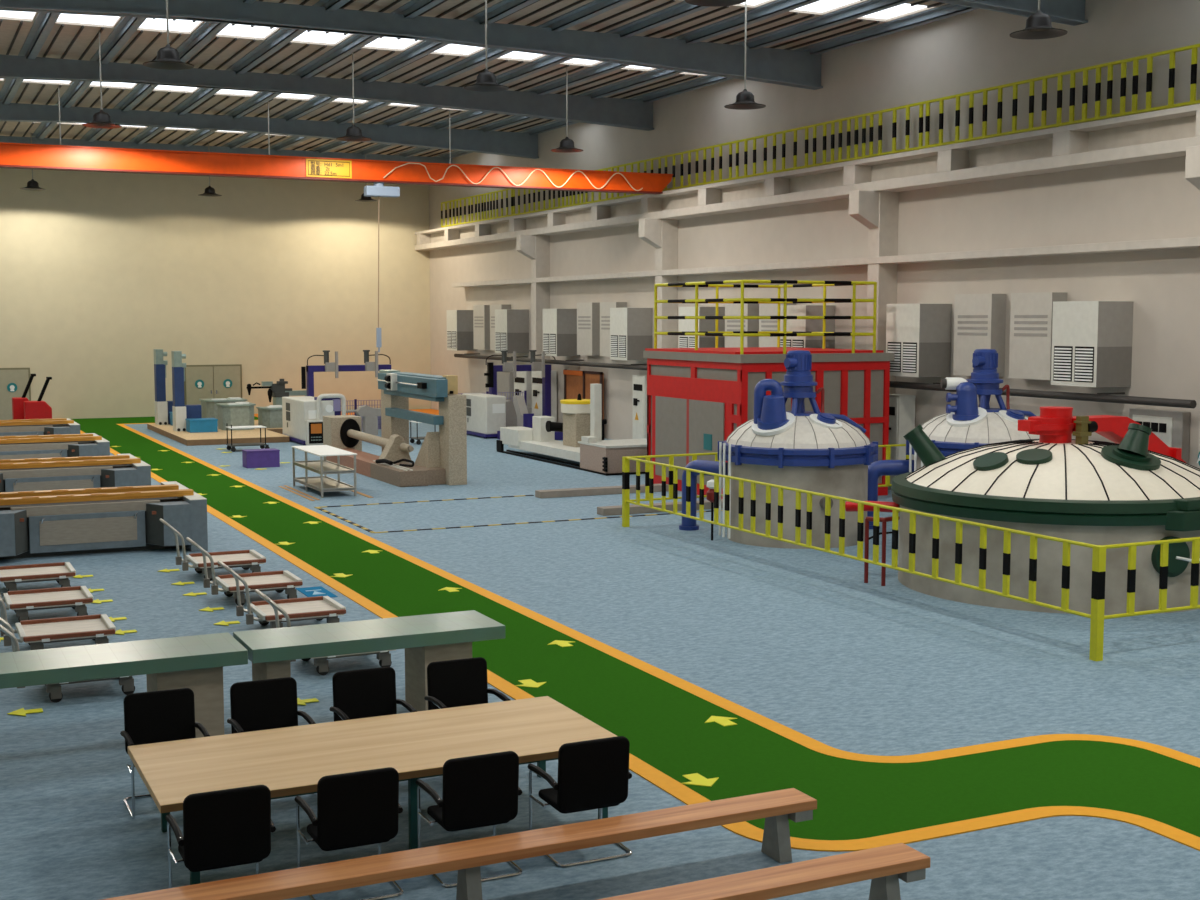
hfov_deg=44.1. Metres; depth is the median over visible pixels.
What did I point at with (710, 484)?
valve
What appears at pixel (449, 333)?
grille
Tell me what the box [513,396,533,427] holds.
console
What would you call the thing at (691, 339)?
grille
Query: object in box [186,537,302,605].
trolley
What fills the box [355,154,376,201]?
pendant lamp
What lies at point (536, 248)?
wall column
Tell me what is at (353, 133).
pendant lamp
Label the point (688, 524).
pipe
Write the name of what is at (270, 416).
work table
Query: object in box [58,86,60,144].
pendant lamp
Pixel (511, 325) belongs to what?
handler
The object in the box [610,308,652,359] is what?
handler
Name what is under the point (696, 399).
booth
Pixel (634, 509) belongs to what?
kerb
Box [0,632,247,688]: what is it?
countertop
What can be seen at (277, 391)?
machine
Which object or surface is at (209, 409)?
work table
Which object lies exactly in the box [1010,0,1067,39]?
pendant lamp
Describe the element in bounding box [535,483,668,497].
kerb
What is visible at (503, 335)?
grille
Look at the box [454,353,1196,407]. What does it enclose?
duct
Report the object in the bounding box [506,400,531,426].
head
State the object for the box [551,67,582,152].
pendant lamp
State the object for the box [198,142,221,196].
pendant lamp
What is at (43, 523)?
bench
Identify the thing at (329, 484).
shelf
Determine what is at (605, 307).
control box
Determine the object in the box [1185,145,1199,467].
wall column
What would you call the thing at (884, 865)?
bench
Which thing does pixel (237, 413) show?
bin
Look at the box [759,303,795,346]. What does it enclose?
control box
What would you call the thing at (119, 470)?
bench
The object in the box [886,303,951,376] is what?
ventilation unit
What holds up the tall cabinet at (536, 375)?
on the floor
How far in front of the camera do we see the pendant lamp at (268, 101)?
51.74 m
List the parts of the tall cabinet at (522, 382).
cabinet door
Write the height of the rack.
1.080 m
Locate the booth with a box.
[643,347,894,498]
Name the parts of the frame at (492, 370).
cable chain, post, motor, motor, post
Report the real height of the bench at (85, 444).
1.125 m
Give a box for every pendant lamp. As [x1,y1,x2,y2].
[20,133,45,189]
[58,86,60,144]
[82,30,121,127]
[143,0,193,69]
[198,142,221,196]
[268,101,269,154]
[336,53,371,141]
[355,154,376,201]
[449,111,450,163]
[464,0,508,91]
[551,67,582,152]
[685,0,746,6]
[724,1,765,109]
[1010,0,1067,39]
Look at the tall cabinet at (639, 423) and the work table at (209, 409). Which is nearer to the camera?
the tall cabinet at (639, 423)
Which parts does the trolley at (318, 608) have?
push handle, rail, rail, under frame, rail, rail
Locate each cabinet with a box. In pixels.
[167,401,172,423]
[185,404,201,418]
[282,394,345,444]
[462,393,505,437]
[514,371,531,407]
[532,370,556,421]
[632,375,646,438]
[888,394,915,490]
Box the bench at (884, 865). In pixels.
[598,843,929,899]
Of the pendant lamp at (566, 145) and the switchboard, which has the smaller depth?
the switchboard
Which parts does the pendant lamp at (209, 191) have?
lamp shade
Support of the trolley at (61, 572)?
on the floor
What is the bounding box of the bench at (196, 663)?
[0,632,247,737]
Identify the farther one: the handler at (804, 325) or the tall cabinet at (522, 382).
the tall cabinet at (522, 382)
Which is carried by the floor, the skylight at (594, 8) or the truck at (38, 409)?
the truck at (38, 409)
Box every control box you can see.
[473,305,489,349]
[490,304,510,349]
[577,302,599,355]
[600,302,626,356]
[725,303,758,347]
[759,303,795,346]
[953,293,1005,376]
[1009,292,1066,379]
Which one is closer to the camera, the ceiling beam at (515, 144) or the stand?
the stand
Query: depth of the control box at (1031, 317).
33.95 m
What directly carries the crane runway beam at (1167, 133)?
attached to the wall at (973, 50)
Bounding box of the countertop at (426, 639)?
[233,610,504,711]
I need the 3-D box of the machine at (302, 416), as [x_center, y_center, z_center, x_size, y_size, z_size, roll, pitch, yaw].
[-10.436,-1.204,53.870,1.527,1.827,3.680,-2,6,-25]
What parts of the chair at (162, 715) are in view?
armrest, backrest, frame, armrest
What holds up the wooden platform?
on the floor
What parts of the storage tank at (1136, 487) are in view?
tank, lever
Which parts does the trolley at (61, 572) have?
rail, under frame, rail, rail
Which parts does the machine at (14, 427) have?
panel, timber rail, timber rail, angled panel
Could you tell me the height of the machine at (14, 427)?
1.125 m
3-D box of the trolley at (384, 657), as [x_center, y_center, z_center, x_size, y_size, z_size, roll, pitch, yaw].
[-3.563,2.288,19.130,1.674,1.044,1.150,-2,6,-25]
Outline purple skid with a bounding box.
[497,431,562,439]
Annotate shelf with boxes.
[226,425,266,428]
[226,442,266,446]
[293,460,353,474]
[294,476,354,491]
[410,437,424,439]
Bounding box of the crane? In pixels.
[0,142,672,194]
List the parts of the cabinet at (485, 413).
data plate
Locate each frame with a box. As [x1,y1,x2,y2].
[301,350,390,396]
[484,350,555,415]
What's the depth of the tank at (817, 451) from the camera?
29.15 m
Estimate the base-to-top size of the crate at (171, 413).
0.535 m
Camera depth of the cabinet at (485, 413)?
55.56 m
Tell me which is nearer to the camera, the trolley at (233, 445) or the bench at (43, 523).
the bench at (43, 523)
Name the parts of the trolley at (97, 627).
push handle, rail, rail, under frame, rail, rail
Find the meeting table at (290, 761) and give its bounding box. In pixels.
[128,696,616,884]
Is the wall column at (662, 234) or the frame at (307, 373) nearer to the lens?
the wall column at (662, 234)
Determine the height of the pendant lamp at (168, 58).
2.500 m
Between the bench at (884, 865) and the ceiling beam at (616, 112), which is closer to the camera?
the bench at (884, 865)
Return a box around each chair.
[120,688,209,818]
[165,785,275,887]
[227,677,315,793]
[294,767,403,899]
[330,667,416,720]
[416,751,522,886]
[424,657,509,709]
[527,736,631,866]
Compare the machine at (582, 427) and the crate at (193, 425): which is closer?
the machine at (582, 427)
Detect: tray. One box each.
[211,397,240,399]
[227,402,248,404]
[267,405,281,407]
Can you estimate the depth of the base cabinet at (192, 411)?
56.52 m
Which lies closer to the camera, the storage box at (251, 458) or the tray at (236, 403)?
the storage box at (251, 458)
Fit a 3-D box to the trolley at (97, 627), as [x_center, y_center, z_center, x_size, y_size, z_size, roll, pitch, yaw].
[-7.492,2.208,20.020,1.674,1.044,1.150,-2,6,-25]
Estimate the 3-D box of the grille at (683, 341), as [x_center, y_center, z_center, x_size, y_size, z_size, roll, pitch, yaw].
[2.697,-3.264,47.736,0.018,0.760,0.560,-2,6,-25]
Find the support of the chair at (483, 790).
on the floor
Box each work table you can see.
[199,397,246,424]
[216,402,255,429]
[256,405,282,427]
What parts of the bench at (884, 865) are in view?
leg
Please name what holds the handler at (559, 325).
attached to the wall at (973, 50)
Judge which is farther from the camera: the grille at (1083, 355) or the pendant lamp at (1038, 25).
the grille at (1083, 355)
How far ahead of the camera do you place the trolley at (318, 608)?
21.37 m
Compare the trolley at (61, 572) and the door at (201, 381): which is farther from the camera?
the door at (201, 381)
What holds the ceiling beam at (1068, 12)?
attached to the wall
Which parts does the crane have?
name plate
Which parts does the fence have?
corner post, post, post, post, post, post, post, post, post, post, post, post, post, rail, rail, post, post, post, post, post, post, rail, post, rail, post, post, post, post, post, post, post, post, post, post, corner post, post, rail, rail, post, post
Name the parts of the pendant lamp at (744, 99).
lamp shade, cord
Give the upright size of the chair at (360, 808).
1.019 m
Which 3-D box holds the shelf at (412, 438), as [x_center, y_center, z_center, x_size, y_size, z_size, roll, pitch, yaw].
[-6.251,-0.434,53.265,1.000,0.040,0.800,-2,6,-25]
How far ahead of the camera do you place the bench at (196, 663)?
15.47 m
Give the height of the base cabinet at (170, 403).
0.935 m
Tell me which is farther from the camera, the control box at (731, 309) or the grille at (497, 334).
the grille at (497, 334)
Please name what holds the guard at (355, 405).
on the floor
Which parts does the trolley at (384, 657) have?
push handle, under frame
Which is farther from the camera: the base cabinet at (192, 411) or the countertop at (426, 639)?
the base cabinet at (192, 411)
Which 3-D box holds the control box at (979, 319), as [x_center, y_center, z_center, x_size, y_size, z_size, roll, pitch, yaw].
[9.204,-2.792,35.920,0.446,1.980,1.364,-2,6,-25]
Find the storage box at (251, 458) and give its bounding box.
[242,448,279,467]
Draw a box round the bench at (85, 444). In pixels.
[0,433,109,459]
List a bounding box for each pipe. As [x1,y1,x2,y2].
[679,460,727,530]
[867,460,913,528]
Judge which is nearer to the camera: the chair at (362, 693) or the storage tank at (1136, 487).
the chair at (362, 693)
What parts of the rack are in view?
leg, leg, leg, leg, leg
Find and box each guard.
[347,399,380,428]
[458,391,526,406]
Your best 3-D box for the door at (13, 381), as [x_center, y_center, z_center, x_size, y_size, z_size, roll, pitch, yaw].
[-26.572,-2.409,64.604,3.240,2.320,0.180,-2,6,-25]
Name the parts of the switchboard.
cabinet door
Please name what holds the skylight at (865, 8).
attached to the ceiling at (66, 40)
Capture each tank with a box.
[718,350,877,548]
[845,406,1199,614]
[906,349,1038,471]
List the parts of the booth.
door, door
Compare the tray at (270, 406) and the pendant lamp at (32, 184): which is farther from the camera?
the pendant lamp at (32, 184)
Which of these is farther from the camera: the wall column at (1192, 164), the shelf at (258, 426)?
the shelf at (258, 426)
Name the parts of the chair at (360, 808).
armrest, seat, backrest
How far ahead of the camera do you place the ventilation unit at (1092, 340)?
31.70 m
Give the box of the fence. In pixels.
[622,444,1199,660]
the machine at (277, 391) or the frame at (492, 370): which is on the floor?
the frame at (492, 370)
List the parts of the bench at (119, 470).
angled panel, panel, timber rail, timber rail, angled panel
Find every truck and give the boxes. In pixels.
[12,374,35,418]
[24,377,51,418]
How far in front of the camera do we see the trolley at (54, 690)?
17.48 m
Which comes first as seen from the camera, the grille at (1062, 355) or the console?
the grille at (1062, 355)
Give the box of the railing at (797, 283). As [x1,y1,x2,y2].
[654,280,876,353]
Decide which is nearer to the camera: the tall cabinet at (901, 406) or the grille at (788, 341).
the tall cabinet at (901, 406)
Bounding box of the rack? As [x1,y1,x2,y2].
[291,445,356,497]
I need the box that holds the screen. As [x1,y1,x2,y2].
[563,369,603,418]
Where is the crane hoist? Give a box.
[364,182,399,351]
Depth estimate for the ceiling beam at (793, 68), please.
37.55 m
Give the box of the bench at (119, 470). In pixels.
[0,454,150,491]
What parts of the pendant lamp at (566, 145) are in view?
lamp shade, cord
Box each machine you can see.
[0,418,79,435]
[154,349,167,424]
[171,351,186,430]
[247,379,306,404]
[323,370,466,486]
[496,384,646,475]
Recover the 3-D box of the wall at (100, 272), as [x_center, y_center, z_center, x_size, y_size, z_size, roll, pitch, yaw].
[-21.785,-7.656,66.699,30.360,12.400,0.300,-2,6,-25]
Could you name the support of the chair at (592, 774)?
on the floor
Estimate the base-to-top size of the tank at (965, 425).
3.850 m
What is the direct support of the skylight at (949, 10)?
attached to the ceiling at (66, 40)
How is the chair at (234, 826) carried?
on the floor
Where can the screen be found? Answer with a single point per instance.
(575, 382)
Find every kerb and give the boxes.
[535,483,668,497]
[597,499,722,515]
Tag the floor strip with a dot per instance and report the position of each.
(429, 411)
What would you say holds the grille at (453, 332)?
attached to the handler at (460, 336)
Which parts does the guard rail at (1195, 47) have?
post, post, post, post, post, post, post, post, post, post, post, post, post, post, post, post, post, post, post, post, post, post, post, post, post, post, post, post, post, post, post, post, post, post, post, post, post, post, post, post, post, post, post, post, post, post, post, post, post, post, post, post, post, post, rail, post, post, post, post, post, post, post, post, post, post, post, post, post, post, post, post, post, post, post, post, post, post, post, post, post, post, post, post, post, post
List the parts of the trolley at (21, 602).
rail, rail, under frame, rail, rail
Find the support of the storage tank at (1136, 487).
on the floor
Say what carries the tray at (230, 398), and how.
on the work table at (209, 409)
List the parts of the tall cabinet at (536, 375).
cabinet door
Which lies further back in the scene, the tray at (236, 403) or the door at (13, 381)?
the door at (13, 381)
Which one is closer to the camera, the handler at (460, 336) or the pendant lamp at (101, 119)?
the pendant lamp at (101, 119)
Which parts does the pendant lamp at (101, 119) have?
cord, lamp shade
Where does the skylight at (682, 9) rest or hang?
attached to the ceiling at (66, 40)
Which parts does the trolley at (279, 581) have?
push handle, rail, rail, under frame, rail, rail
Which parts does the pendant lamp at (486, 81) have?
cord, lamp shade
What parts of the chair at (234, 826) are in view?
armrest, frame, seat, backrest, armrest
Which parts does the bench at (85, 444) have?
panel, timber rail, timber rail, angled panel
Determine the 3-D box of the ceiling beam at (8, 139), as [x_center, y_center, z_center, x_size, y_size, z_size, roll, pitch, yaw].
[-20.347,-12.632,63.118,29.660,0.990,0.420,-2,6,-25]
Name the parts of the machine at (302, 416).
data plate, hood frame, panel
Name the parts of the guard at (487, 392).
post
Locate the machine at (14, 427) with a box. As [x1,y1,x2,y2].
[0,418,79,435]
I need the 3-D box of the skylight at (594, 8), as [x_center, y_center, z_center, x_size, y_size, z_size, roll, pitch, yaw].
[1.109,-10.511,33.420,0.400,0.200,78.800,-2,6,-25]
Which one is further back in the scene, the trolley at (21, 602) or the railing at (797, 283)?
the railing at (797, 283)
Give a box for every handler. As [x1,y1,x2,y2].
[447,310,477,350]
[495,309,528,353]
[543,309,579,355]
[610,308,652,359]
[679,307,724,347]
[780,305,834,348]
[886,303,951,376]
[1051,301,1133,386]
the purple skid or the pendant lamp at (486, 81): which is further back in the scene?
the purple skid
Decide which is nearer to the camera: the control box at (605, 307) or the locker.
the control box at (605, 307)
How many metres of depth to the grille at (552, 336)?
57.13 m
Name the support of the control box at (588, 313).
attached to the wall at (973, 50)
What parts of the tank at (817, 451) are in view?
tank, motor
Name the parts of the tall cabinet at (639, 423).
switch handle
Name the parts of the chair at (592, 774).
armrest, seat, backrest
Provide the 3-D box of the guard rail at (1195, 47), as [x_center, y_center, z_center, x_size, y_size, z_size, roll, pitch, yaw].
[2.453,-9.244,49.443,0.080,1.270,46.296,-2,6,-25]
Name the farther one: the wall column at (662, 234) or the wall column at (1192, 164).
the wall column at (662, 234)
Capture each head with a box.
[346,405,380,434]
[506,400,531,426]
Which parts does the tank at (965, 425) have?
tank, motor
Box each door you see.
[0,368,30,419]
[184,364,241,404]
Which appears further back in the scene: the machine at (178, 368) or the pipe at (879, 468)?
the machine at (178, 368)
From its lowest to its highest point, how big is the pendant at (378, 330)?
4.750 m
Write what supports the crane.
attached to the crane runway beam at (1167, 133)
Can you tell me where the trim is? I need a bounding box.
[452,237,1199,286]
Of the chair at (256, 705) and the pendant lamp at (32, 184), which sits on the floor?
the chair at (256, 705)
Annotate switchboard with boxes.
[1129,408,1189,463]
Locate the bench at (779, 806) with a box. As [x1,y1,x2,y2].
[101,788,816,899]
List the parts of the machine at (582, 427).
cable chain, spindle motor, floor rail, tall plate, cable chain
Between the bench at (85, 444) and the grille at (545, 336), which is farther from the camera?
the grille at (545, 336)
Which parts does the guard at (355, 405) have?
post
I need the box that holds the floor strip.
[254,409,438,416]
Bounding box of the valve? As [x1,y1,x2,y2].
[706,479,713,539]
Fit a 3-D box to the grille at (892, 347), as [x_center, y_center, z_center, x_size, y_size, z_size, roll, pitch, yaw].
[7.495,-2.372,37.733,0.018,0.760,0.560,-2,6,-25]
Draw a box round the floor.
[0,414,1199,899]
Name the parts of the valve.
stem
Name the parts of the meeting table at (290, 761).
leg, leg, leg, under frame, leg, leg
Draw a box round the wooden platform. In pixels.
[147,420,289,445]
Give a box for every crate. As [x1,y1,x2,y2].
[169,412,172,425]
[185,418,217,432]
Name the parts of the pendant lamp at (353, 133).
cord, lamp shade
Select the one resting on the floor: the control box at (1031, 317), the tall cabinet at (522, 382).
the tall cabinet at (522, 382)
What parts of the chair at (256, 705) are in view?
armrest, backrest, armrest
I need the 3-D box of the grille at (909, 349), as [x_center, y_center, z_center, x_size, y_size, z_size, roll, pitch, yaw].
[7.771,-2.320,37.158,0.018,0.760,0.560,-2,6,-25]
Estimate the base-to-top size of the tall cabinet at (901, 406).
2.500 m
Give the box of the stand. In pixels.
[864,517,899,585]
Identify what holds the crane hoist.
hanging from the crane
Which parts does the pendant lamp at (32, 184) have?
lamp shade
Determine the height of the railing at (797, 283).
1.802 m
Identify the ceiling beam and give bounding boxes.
[0,0,822,89]
[0,54,653,130]
[0,102,538,158]
[0,136,451,163]
[930,0,1087,25]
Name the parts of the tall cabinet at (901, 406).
cabinet door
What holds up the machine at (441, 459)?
on the floor
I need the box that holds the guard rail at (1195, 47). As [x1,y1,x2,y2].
[441,43,1199,226]
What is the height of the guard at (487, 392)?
1.560 m
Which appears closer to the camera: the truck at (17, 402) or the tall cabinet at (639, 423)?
the tall cabinet at (639, 423)
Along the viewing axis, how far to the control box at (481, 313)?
65.52 m
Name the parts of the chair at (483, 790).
armrest, seat, backrest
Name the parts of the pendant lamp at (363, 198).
lamp shade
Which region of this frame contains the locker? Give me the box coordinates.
[486,371,513,400]
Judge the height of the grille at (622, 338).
0.760 m
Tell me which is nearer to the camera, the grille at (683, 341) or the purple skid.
the grille at (683, 341)
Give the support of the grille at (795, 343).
attached to the handler at (804, 325)
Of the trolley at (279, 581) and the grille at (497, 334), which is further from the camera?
the grille at (497, 334)
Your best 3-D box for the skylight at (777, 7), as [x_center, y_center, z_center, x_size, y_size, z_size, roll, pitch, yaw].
[4.691,-10.663,35.125,0.400,0.200,78.800,-2,6,-25]
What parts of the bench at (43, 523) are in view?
angled panel, panel, timber rail, timber rail, angled panel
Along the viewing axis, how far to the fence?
22.96 m
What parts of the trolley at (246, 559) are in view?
push handle, rail, rail, rail, under frame, rail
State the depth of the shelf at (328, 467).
38.37 m
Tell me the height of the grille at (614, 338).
0.760 m
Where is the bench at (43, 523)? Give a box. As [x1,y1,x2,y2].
[0,481,207,558]
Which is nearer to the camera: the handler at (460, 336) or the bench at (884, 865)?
the bench at (884, 865)
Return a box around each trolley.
[0,562,75,590]
[0,594,115,649]
[0,617,134,702]
[3,586,93,622]
[160,518,265,580]
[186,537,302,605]
[218,560,345,627]
[226,423,269,451]
[255,589,395,675]
[409,420,435,444]
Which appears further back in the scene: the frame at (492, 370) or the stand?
the frame at (492, 370)
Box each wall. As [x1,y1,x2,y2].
[0,168,430,418]
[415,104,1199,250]
[429,0,1199,467]
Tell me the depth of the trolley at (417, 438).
52.98 m
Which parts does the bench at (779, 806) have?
leg, leg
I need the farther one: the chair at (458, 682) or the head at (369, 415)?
the head at (369, 415)
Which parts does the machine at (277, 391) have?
arm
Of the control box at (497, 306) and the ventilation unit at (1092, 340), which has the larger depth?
the control box at (497, 306)
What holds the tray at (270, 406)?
on the work table at (270, 416)
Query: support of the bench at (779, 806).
on the floor
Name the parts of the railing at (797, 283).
post, post, rail, rail, rail, rail, post, rail, rail, rail, post, post, post, rail, rail, rail, rail, rail, rail, post, rail, post, post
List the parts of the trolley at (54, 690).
push handle, under frame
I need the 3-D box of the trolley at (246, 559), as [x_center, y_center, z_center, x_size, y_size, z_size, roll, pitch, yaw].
[-6.775,1.690,25.825,1.674,1.044,1.150,-2,6,-25]
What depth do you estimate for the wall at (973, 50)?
37.74 m
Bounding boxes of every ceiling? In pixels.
[0,0,947,156]
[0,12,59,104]
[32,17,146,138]
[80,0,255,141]
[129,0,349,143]
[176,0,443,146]
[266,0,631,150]
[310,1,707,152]
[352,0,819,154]
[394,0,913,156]
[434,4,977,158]
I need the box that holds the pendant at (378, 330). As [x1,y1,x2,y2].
[376,196,381,351]
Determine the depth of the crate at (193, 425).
55.66 m
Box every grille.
[447,331,451,347]
[452,331,455,347]
[495,332,500,350]
[501,333,505,349]
[543,334,548,352]
[550,334,555,353]
[611,335,617,356]
[619,335,625,356]
[679,337,687,347]
[689,337,694,347]
[780,339,790,346]
[792,340,803,347]
[887,342,900,371]
[902,342,916,372]
[1053,346,1072,380]
[1074,346,1093,382]
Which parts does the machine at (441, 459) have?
plate, carriage knob, slide rail, feed rod, slide rail, rod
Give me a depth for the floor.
17.82 m
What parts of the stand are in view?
post, post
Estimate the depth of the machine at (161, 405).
59.51 m
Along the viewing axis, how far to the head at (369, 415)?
56.87 m
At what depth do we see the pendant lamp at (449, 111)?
54.62 m
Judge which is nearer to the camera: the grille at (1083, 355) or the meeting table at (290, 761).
the meeting table at (290, 761)
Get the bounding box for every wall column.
[516,235,549,364]
[639,219,677,347]
[849,190,898,393]
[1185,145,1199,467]
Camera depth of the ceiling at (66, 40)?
43.86 m
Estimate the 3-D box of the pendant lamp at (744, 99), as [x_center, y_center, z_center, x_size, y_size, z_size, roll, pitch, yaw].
[3.515,-9.566,35.772,1.010,2.500,1.010,-2,6,-25]
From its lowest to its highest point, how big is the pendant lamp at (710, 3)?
2.500 m
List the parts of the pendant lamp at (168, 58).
cord, lamp shade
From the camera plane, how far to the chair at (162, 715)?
13.84 m
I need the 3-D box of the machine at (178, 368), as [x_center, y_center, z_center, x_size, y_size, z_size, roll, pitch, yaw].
[-15.998,-2.249,56.372,0.480,3.035,0.720,-2,6,-25]
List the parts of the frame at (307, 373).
cable chain, post, motor, motor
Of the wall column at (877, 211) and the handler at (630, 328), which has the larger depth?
the handler at (630, 328)
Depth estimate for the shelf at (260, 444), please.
50.30 m

